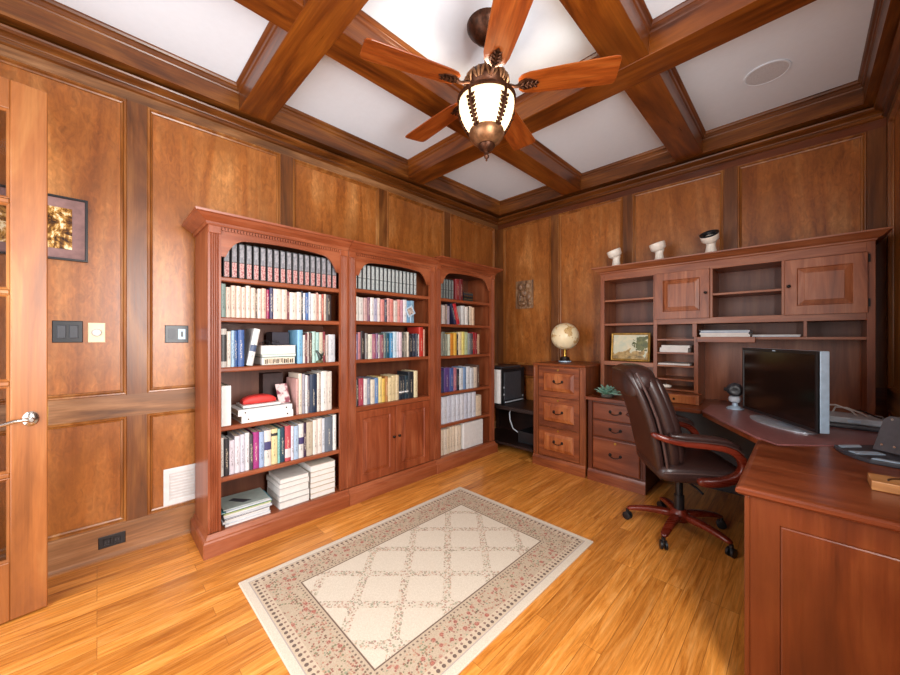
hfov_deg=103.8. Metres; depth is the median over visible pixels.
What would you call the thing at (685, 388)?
shelf
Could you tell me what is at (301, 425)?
book
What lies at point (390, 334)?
book
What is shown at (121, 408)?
wall
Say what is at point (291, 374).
book
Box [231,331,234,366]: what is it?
book
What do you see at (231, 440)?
book
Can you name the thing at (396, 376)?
book
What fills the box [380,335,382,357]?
book
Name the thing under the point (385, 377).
book
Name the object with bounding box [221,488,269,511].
magazine
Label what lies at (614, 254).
bowl
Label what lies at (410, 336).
book
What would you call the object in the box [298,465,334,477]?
journal
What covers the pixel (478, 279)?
bookcase
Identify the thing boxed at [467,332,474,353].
book
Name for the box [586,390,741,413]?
countertop
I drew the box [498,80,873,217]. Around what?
trim
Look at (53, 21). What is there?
trim
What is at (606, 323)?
shelf
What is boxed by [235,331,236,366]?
book
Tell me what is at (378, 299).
book
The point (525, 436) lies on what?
power adapter
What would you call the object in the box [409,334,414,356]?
book
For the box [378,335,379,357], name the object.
book
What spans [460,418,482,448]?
storage box
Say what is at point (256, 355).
book
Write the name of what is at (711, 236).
bowl
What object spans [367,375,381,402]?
book
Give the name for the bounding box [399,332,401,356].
book
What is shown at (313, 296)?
book
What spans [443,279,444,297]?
volume
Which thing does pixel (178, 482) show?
air vent
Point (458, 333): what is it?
book
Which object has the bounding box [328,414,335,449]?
book
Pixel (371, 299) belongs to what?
book
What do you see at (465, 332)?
book
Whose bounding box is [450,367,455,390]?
book
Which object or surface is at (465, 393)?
book
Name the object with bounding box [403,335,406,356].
book
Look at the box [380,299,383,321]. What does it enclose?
book
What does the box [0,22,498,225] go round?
trim
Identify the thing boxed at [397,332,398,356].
book
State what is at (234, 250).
volume
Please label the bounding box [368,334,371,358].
book
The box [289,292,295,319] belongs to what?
book
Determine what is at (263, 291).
book
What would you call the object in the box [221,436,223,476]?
book
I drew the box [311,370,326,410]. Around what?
book
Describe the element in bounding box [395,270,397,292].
volume
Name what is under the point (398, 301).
book
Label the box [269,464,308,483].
catalogue
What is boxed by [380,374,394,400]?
book
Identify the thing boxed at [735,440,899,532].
countertop
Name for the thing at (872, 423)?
router
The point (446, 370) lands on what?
book
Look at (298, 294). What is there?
book
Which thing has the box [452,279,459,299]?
book
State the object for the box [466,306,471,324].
book
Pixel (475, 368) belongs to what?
book
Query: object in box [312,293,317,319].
book
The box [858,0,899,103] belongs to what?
trim
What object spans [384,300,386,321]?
book
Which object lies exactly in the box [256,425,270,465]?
book
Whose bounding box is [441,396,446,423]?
book
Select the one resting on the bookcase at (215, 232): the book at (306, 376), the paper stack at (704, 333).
the book at (306, 376)
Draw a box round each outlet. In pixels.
[98,531,125,549]
[178,329,185,338]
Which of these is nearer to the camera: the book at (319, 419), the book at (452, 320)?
the book at (319, 419)
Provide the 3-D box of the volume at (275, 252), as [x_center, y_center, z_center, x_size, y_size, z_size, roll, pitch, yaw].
[-1.228,-0.480,2.437,0.174,0.222,0.038,0,0,45]
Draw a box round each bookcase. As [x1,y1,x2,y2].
[182,206,352,560]
[347,240,439,505]
[434,255,502,473]
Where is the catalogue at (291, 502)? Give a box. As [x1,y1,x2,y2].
[267,492,308,509]
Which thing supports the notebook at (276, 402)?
on the ring binder at (235, 410)
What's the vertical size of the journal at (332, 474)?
0.042 m
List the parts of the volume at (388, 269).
spine panel, spine panel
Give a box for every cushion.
[644,377,679,465]
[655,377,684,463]
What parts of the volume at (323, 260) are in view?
spine panel, spine panel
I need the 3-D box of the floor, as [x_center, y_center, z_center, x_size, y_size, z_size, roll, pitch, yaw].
[-0.272,1.330,1.464,3.525,0.100,6.085,0,0,45]
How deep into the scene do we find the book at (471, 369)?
3.76 m
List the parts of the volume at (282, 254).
spine panel, spine panel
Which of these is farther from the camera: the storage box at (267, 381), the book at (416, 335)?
the book at (416, 335)
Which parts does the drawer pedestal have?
corner post, drawer, drawer, drawer, corner post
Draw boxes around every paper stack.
[658,361,693,365]
[660,345,693,352]
[699,329,752,336]
[752,335,799,336]
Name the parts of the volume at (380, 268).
spine panel, spine panel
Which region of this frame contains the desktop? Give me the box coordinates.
[702,405,877,446]
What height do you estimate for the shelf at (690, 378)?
0.014 m
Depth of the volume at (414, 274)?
3.22 m
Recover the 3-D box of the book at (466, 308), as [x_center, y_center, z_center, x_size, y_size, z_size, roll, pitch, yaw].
[0.119,-0.226,3.773,0.172,0.189,0.042,0,0,45]
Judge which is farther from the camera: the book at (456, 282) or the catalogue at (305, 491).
the book at (456, 282)
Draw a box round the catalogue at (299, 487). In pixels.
[268,481,308,496]
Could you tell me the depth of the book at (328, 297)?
2.63 m
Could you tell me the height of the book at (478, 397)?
0.220 m
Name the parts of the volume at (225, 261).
spine panel, spine panel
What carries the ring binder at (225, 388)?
on the bookcase at (215, 232)
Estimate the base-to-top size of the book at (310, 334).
0.215 m
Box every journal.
[297,456,334,472]
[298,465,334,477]
[308,477,334,488]
[309,471,334,483]
[309,482,334,493]
[309,487,334,498]
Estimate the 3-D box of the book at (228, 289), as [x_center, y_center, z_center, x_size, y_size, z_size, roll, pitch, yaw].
[-1.432,-0.217,2.240,0.189,0.187,0.027,0,0,45]
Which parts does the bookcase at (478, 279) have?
panel, panel, shelf, shelf, shelf, shelf, shelf, cornice, panel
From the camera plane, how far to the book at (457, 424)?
3.64 m
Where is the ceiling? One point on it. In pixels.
(684, 66)
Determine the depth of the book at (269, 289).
2.34 m
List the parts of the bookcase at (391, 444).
door, raised panel, panel, panel, shelf, shelf, shelf, shelf, rail, cornice, door, raised panel, panel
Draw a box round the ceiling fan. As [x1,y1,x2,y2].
[360,0,621,161]
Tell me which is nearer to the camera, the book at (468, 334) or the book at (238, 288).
the book at (238, 288)
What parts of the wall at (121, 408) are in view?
rail, rail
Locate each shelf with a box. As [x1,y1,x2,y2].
[494,428,532,451]
[604,360,652,366]
[605,297,652,303]
[605,322,652,325]
[657,339,693,340]
[657,352,693,354]
[657,364,693,367]
[658,375,693,381]
[665,385,693,392]
[713,289,780,297]
[756,337,866,339]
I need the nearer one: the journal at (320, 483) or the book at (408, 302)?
the journal at (320, 483)
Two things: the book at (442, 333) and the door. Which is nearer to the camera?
the door
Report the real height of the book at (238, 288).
0.197 m
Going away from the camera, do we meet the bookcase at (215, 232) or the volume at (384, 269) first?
the bookcase at (215, 232)
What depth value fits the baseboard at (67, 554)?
2.08 m
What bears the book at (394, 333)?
on the bookcase at (391, 444)
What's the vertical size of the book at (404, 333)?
0.224 m
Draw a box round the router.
[830,404,883,432]
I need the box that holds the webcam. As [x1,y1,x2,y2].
[724,383,743,409]
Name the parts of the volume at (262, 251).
spine panel, spine panel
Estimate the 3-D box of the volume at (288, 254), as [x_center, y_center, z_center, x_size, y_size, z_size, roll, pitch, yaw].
[-1.169,-0.480,2.495,0.174,0.222,0.038,0,0,45]
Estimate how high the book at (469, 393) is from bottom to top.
0.265 m
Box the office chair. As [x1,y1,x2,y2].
[612,363,747,558]
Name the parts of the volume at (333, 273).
spine panel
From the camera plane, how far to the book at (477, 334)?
3.84 m
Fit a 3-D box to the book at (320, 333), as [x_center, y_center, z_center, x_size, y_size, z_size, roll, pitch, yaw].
[-1.010,0.072,2.656,0.176,0.220,0.030,0,0,45]
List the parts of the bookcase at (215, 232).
panel, cornice, panel, shelf, shelf, shelf, shelf, shelf, panel, panel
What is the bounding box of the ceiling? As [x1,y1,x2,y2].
[55,0,873,200]
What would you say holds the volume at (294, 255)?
on the bookcase at (215, 232)
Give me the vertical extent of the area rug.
0.009 m
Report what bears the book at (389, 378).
on the bookcase at (391, 444)
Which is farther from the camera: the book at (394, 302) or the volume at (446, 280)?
the volume at (446, 280)
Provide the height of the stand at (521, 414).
0.520 m
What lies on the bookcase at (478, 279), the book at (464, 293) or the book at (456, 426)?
the book at (456, 426)
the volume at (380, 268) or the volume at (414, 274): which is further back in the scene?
the volume at (414, 274)
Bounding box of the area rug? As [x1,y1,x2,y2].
[238,487,592,674]
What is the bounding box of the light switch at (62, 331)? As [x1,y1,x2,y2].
[52,320,82,342]
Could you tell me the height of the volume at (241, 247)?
0.222 m
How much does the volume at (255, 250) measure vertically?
0.222 m
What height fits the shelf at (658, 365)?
0.014 m
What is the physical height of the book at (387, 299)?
0.201 m
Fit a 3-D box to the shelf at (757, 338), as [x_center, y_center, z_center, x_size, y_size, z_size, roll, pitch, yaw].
[2.420,0.005,2.642,0.882,0.018,0.291,0,0,45]
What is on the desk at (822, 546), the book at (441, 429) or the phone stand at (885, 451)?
the phone stand at (885, 451)
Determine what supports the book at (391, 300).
on the bookcase at (391, 444)
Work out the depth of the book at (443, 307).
3.47 m
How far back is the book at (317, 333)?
2.57 m
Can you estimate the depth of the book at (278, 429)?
2.38 m
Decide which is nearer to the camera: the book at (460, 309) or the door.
the door
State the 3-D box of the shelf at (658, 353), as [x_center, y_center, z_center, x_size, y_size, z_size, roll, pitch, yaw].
[1.993,0.132,3.069,0.267,0.014,0.291,0,0,45]
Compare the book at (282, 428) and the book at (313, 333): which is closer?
the book at (282, 428)
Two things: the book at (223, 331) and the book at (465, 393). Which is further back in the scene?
the book at (465, 393)
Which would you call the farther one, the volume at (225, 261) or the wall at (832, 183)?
the wall at (832, 183)
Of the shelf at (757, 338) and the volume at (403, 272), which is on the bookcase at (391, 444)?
the volume at (403, 272)
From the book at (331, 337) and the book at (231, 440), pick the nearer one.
the book at (231, 440)
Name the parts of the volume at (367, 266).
spine panel, spine panel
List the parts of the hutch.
panel, raised panel, drawer, door, rail, panel, cornice, panel, rail, raised panel, door, panel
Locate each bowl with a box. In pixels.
[607,248,621,258]
[649,240,665,252]
[699,229,718,243]
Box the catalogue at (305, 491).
[267,487,308,502]
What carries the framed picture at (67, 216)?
attached to the wall at (121, 408)
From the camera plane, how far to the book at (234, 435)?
2.21 m
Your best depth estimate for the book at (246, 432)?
2.25 m
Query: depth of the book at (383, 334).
2.98 m
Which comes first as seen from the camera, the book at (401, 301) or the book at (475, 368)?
the book at (401, 301)
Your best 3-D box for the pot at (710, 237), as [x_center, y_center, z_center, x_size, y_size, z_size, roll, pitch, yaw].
[2.080,-0.767,2.832,0.132,0.203,0.146,0,0,45]
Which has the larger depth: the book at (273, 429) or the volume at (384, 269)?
the volume at (384, 269)
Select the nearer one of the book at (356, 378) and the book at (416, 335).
the book at (356, 378)
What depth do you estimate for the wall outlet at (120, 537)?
2.05 m
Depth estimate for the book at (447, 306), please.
3.52 m
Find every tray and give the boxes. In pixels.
[834,444,899,468]
[867,473,899,494]
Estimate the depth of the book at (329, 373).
2.64 m
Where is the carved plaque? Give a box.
[516,280,532,308]
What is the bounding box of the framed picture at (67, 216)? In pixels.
[0,184,87,262]
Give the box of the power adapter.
[509,411,532,445]
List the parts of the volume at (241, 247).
spine panel, spine panel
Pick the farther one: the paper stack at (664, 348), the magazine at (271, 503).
the paper stack at (664, 348)
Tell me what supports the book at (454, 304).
on the bookcase at (478, 279)
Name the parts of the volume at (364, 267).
spine panel, spine panel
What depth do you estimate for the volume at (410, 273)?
3.19 m
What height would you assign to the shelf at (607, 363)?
0.038 m
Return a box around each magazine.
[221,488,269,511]
[221,490,271,514]
[221,506,268,520]
[221,506,269,522]
[221,509,269,524]
[222,502,270,517]
[223,500,270,515]
[223,503,271,519]
[224,509,270,527]
[225,498,269,512]
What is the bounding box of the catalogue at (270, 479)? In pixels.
[267,474,308,489]
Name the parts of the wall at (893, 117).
rail, rail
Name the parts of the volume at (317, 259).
spine panel, spine panel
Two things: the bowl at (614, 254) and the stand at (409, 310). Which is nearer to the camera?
the stand at (409, 310)
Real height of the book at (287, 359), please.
0.052 m
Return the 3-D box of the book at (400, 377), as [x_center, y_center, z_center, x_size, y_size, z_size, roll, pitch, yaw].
[-0.493,0.442,3.161,0.182,0.205,0.036,0,0,45]
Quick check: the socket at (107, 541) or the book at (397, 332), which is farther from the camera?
the book at (397, 332)
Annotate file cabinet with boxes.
[533,360,600,477]
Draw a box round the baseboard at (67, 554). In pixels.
[0,421,495,577]
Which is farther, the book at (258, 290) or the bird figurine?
the bird figurine
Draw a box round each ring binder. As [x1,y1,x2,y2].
[221,382,230,426]
[231,399,291,416]
[231,409,292,423]
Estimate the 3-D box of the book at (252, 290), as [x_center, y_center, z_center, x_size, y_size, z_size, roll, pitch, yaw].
[-1.324,-0.221,2.328,0.177,0.194,0.027,0,0,45]
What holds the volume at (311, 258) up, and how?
on the bookcase at (215, 232)
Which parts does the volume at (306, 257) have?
spine panel, spine panel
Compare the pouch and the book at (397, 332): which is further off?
the book at (397, 332)
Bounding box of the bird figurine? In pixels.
[315,350,323,362]
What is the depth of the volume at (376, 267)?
2.93 m
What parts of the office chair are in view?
backrest, leg, armrest, leg, leg, seat, tilt lever, armrest, leg, leg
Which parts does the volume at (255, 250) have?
spine panel, spine panel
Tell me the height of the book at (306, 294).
0.194 m
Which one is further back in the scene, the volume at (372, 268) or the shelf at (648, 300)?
the shelf at (648, 300)
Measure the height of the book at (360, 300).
0.186 m
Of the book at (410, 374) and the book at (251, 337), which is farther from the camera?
the book at (410, 374)
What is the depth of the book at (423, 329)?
3.30 m
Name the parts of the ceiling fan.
blade, blade, lamp shade, blade, blade, blade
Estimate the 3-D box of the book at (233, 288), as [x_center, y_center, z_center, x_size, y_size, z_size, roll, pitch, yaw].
[-1.407,-0.223,2.255,0.178,0.198,0.027,0,0,45]
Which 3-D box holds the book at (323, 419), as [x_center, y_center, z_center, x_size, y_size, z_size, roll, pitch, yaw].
[-1.000,0.722,2.675,0.188,0.250,0.021,0,0,45]
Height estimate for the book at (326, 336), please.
0.200 m
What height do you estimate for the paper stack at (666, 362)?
0.014 m
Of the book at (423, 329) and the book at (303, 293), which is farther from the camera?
the book at (423, 329)
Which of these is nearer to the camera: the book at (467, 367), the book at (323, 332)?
the book at (323, 332)
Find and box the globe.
[551,323,578,361]
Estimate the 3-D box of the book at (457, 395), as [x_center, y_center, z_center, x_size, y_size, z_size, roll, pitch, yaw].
[-0.003,0.716,3.705,0.258,0.266,0.063,0,0,45]
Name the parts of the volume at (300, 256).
spine panel, spine panel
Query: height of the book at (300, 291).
0.204 m
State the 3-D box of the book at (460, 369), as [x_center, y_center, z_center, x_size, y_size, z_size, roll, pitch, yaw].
[0.058,0.429,3.723,0.177,0.221,0.056,0,0,45]
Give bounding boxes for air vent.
[163,463,194,506]
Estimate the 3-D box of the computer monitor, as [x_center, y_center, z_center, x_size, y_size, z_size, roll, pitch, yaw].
[1.974,0.292,2.103,0.220,0.446,0.676,0,0,14]
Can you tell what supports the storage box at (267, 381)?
on the bookcase at (215, 232)
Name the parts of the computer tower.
panel, scanner lid, panel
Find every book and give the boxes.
[221,283,225,316]
[221,329,226,366]
[221,433,228,475]
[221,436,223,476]
[226,287,230,316]
[226,435,234,474]
[227,331,230,366]
[227,430,239,472]
[228,285,235,317]
[230,330,243,366]
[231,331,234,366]
[233,429,244,471]
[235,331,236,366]
[236,286,240,317]
[238,428,248,470]
[241,287,245,317]
[244,286,249,317]
[244,328,259,365]
[245,427,258,468]
[248,431,252,469]
[250,288,255,317]
[253,356,294,364]
[254,427,263,467]
[255,345,295,354]
[255,354,295,356]
[256,289,260,317]
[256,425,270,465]
[261,288,265,318]
[263,424,276,464]
[266,288,272,318]
[266,290,268,318]
[270,424,279,462]
[272,423,284,461]
[273,289,280,318]
[277,422,290,460]
[281,289,286,318]
[284,422,293,459]
[286,377,297,414]
[287,292,288,318]
[287,421,298,458]
[288,330,302,363]
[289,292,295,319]
[289,372,301,413]
[289,420,303,457]
[295,292,300,319]
[296,419,305,456]
[299,418,312,455]
[300,291,302,319]
[302,373,304,413]
[303,293,304,319]
[303,332,308,362]
[303,334,306,362]
[303,335,304,362]
[303,372,316,412]
[305,293,307,319]
[305,375,307,412]
[305,417,316,454]
[308,292,310,319]
[308,376,308,412]
[309,332,315,362]
[309,333,311,362]
[309,371,318,411]
[311,294,316,319]
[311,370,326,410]
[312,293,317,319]
[312,416,321,453]
[316,332,318,360]
[318,294,320,320]
[318,416,324,451]
[319,332,322,359]
[319,374,320,410]
[320,294,322,320]
[321,414,332,451]
[323,294,325,320]
[323,332,324,361]
[323,370,331,409]
[325,334,334,361]
[325,335,327,361]
[326,295,330,320]
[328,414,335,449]
[356,297,357,320]
[356,331,364,358]
[356,332,359,358]
[356,334,357,359]
[356,377,362,405]
[356,378,357,405]
[358,297,362,320]
[359,376,369,403]
[363,298,366,320]
[363,378,366,404]
[365,333,367,358]
[366,297,369,320]
[366,376,377,402]
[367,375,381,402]
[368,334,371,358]
[370,298,373,320]
[370,379,374,403]
[372,333,385,357]
[372,334,375,358]
[374,298,379,321]
[374,299,376,320]
[374,375,387,401]
[376,334,377,358]
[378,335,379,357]
[380,298,389,321]
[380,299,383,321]
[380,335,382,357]
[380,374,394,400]
[381,332,396,357]
[382,378,384,401]
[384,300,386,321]
[386,333,388,357]
[387,373,398,399]
[388,377,391,400]
[389,333,392,357]
[390,299,392,321]
[393,300,399,321]
[393,301,396,321]
[396,374,407,398]
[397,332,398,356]
[397,370,413,397]
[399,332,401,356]
[399,375,404,398]
[399,376,401,399]
[400,300,402,321]
[403,300,406,322]
[403,332,408,356]
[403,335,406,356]
[404,369,416,396]
[407,301,410,322]
[407,327,422,355]
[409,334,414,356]
[409,335,411,356]
[411,301,413,322]
[415,334,417,356]
[423,329,424,355]
[441,303,456,323]
[441,332,444,355]
[441,367,449,391]
[441,370,443,392]
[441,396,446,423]
[441,428,446,454]
[441,429,442,455]
[442,305,444,323]
[444,304,446,323]
[445,333,456,354]
[445,334,446,355]
[445,427,449,453]
[446,332,460,354]
[446,395,450,422]
[447,306,448,323]
[447,334,449,354]
[448,426,451,452]
[449,367,452,390]
[450,334,452,354]
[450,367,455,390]
[451,394,455,421]
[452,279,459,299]
[452,303,459,324]
[452,366,465,388]
[452,425,454,451]
[454,367,462,389]
[455,425,458,450]
[456,306,464,324]
[456,369,458,389]
[456,394,459,420]
[457,424,460,449]
[458,393,463,419]
[460,279,462,299]
[460,366,469,388]
[461,332,464,354]
[463,292,472,295]
[463,295,472,298]
[463,392,467,418]
[465,307,467,324]
[465,332,466,354]
[465,364,478,386]
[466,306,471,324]
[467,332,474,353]
[467,333,469,353]
[467,392,471,417]
[470,333,472,353]
[470,367,476,387]
[470,368,473,387]
[471,391,475,416]
[472,308,473,324]
[475,333,476,353]
[476,394,480,415]
[477,334,478,353]
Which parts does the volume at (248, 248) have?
spine panel, spine panel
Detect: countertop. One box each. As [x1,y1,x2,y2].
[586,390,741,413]
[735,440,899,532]
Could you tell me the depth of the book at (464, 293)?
3.74 m
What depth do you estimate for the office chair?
2.15 m
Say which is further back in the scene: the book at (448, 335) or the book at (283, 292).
the book at (448, 335)
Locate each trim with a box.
[0,0,499,217]
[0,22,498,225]
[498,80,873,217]
[498,107,886,225]
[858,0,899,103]
[873,21,899,116]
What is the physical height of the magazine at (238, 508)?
0.008 m
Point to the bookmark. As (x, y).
(233, 499)
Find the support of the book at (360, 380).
on the bookcase at (391, 444)
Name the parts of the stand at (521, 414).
leg, panel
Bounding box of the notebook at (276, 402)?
[236,400,280,408]
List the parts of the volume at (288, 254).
spine panel, spine panel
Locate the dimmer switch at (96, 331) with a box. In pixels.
[88,323,104,341]
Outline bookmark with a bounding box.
[229,498,250,501]
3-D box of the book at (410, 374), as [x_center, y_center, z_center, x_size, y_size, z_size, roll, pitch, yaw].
[-0.410,0.427,3.249,0.174,0.235,0.059,0,0,45]
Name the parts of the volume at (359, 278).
spine panel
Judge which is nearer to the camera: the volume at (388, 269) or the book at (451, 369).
the volume at (388, 269)
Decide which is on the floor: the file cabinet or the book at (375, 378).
the file cabinet
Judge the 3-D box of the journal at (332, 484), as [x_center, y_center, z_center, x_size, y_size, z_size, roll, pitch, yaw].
[-1.011,1.099,2.666,0.240,0.040,0.185,0,0,45]
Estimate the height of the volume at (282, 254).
0.222 m
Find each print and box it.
[0,197,71,249]
[407,307,413,315]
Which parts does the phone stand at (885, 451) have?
tilted plate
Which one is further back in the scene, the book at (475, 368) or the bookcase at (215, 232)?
the book at (475, 368)
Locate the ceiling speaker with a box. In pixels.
[743,59,791,86]
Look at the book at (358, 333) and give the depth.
2.81 m
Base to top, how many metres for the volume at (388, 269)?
0.205 m
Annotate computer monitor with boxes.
[742,348,829,434]
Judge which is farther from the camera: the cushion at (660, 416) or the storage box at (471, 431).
the storage box at (471, 431)
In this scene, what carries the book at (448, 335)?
on the bookcase at (478, 279)
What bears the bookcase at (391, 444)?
on the floor
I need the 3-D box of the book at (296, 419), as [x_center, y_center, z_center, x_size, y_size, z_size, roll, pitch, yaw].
[-1.091,0.727,2.571,0.176,0.240,0.018,0,0,45]
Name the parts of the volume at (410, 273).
spine panel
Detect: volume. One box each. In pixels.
[221,250,229,276]
[230,243,237,277]
[238,244,244,278]
[245,245,251,279]
[252,246,258,279]
[259,247,265,280]
[266,248,272,281]
[273,249,278,281]
[279,250,285,282]
[286,252,291,283]
[292,253,297,283]
[298,254,303,284]
[304,255,308,285]
[309,255,314,285]
[315,256,320,286]
[321,257,325,286]
[326,258,330,287]
[331,263,335,287]
[357,269,361,288]
[362,265,365,288]
[366,265,369,289]
[370,266,374,289]
[375,266,378,290]
[379,267,382,290]
[383,268,386,291]
[387,268,390,291]
[391,269,394,292]
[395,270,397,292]
[398,270,401,292]
[402,271,405,293]
[406,271,408,293]
[409,272,412,294]
[413,273,415,294]
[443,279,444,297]
[445,279,447,298]
[448,279,450,298]
[451,280,452,298]
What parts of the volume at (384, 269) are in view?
spine panel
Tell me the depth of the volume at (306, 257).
2.52 m
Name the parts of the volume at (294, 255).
spine panel, spine panel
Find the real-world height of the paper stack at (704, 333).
0.055 m
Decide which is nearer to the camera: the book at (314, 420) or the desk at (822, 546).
the desk at (822, 546)
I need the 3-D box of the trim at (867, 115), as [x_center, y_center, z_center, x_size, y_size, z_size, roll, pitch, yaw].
[1.765,-1.522,3.501,3.285,0.089,0.082,0,0,45]
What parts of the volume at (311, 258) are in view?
spine panel, spine panel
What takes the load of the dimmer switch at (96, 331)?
attached to the wall at (121, 408)
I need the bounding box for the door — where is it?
[0,76,47,623]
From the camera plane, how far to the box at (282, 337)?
2.50 m
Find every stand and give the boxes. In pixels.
[405,305,414,322]
[494,399,532,451]
[834,416,899,468]
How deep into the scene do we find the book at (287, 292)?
2.43 m
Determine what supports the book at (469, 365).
on the bookcase at (478, 279)
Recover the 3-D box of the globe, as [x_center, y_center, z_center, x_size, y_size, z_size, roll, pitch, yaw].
[1.195,0.052,3.670,0.280,0.405,0.280,0,0,45]
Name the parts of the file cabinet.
corner post, raised panel, raised panel, raised panel, drawer, drawer, drawer, corner post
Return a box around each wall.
[0,44,497,554]
[498,118,886,417]
[887,84,899,417]
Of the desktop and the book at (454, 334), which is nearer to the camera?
the desktop
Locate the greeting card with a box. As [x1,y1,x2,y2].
[275,383,289,402]
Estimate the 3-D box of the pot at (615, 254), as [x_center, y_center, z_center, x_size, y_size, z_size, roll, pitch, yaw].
[1.578,-0.763,3.394,0.131,0.194,0.131,0,0,45]
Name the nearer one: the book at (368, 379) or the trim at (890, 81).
the trim at (890, 81)
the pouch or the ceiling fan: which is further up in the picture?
the ceiling fan
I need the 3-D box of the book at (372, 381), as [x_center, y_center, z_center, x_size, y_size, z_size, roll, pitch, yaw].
[-0.694,0.445,2.959,0.177,0.199,0.038,0,0,45]
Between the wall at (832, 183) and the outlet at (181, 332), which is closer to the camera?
the outlet at (181, 332)
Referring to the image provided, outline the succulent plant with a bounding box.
[595,384,621,397]
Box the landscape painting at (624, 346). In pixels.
[611,333,650,361]
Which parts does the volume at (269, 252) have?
spine panel, spine panel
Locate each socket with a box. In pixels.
[104,538,110,545]
[114,535,120,542]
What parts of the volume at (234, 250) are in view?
spine panel, spine panel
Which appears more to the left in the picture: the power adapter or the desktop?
the power adapter
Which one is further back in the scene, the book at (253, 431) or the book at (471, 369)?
the book at (471, 369)
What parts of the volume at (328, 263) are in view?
spine panel, spine panel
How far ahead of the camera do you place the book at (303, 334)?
2.51 m
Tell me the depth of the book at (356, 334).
2.79 m
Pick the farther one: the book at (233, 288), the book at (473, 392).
the book at (473, 392)
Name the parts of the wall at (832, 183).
rail, rail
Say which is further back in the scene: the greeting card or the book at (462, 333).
the book at (462, 333)
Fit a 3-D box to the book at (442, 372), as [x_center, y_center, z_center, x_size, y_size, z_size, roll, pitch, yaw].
[-0.156,0.433,3.513,0.186,0.213,0.086,0,0,45]
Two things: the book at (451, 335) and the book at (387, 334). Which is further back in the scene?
the book at (451, 335)
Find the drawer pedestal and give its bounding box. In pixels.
[587,400,659,494]
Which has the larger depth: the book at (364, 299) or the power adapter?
the power adapter
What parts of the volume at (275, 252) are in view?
spine panel, spine panel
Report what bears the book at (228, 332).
on the bookcase at (215, 232)
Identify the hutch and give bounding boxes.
[591,226,893,414]
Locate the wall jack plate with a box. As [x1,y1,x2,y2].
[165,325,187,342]
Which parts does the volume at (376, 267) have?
spine panel, spine panel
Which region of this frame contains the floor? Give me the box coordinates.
[0,443,743,674]
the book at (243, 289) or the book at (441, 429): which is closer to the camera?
the book at (243, 289)
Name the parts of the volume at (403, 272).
spine panel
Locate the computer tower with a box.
[494,364,523,403]
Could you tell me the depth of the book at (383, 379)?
2.98 m
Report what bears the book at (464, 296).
on the book
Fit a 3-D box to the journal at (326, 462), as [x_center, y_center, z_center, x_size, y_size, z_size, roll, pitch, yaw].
[-1.012,0.943,2.667,0.241,0.046,0.185,0,0,45]
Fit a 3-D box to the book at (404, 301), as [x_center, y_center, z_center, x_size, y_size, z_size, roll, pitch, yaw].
[-0.463,-0.233,3.198,0.186,0.201,0.039,0,0,45]
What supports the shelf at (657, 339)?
attached to the hutch
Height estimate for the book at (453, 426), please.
0.261 m
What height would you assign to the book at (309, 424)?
0.240 m
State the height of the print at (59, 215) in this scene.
0.227 m
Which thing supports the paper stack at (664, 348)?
on the hutch
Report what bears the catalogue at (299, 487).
on the catalogue at (305, 491)
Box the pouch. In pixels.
[240,394,275,404]
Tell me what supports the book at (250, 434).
on the bookcase at (215, 232)
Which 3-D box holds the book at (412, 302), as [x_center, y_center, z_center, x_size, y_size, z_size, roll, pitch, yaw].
[-0.402,-0.233,3.266,0.178,0.200,0.039,0,0,45]
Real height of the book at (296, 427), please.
0.230 m
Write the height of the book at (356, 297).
0.192 m
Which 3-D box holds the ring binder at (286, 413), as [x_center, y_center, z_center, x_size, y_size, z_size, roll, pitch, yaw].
[-1.275,0.517,2.403,0.240,0.044,0.315,0,0,45]
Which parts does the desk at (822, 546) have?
corner post, panel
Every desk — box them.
[586,390,755,495]
[735,440,899,674]
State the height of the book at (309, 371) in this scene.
0.280 m
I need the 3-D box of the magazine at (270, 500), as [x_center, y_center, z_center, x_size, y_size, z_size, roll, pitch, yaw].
[-1.348,1.079,2.310,0.270,0.006,0.209,0,0,-45]
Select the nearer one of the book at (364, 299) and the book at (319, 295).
the book at (319, 295)
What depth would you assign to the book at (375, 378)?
2.93 m
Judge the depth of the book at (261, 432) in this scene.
2.31 m
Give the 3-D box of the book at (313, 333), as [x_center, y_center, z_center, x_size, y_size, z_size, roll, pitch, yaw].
[-1.045,0.070,2.614,0.183,0.225,0.027,0,0,45]
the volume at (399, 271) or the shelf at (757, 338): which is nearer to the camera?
the shelf at (757, 338)
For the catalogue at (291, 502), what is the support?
on the bookcase at (215, 232)
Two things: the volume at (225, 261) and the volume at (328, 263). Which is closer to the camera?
the volume at (225, 261)
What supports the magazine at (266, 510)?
on the magazine at (267, 512)
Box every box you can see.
[259,372,282,399]
[266,332,288,344]
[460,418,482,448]
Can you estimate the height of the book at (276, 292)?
0.203 m
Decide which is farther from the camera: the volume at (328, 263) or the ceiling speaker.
the volume at (328, 263)
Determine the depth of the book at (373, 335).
2.90 m
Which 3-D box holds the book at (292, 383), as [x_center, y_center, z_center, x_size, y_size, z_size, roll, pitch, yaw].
[-1.132,0.414,2.537,0.183,0.250,0.016,0,0,45]
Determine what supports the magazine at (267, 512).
on the bookcase at (215, 232)
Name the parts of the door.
rail, rail, handle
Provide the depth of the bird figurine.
2.57 m
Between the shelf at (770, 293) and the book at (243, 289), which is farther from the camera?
the shelf at (770, 293)

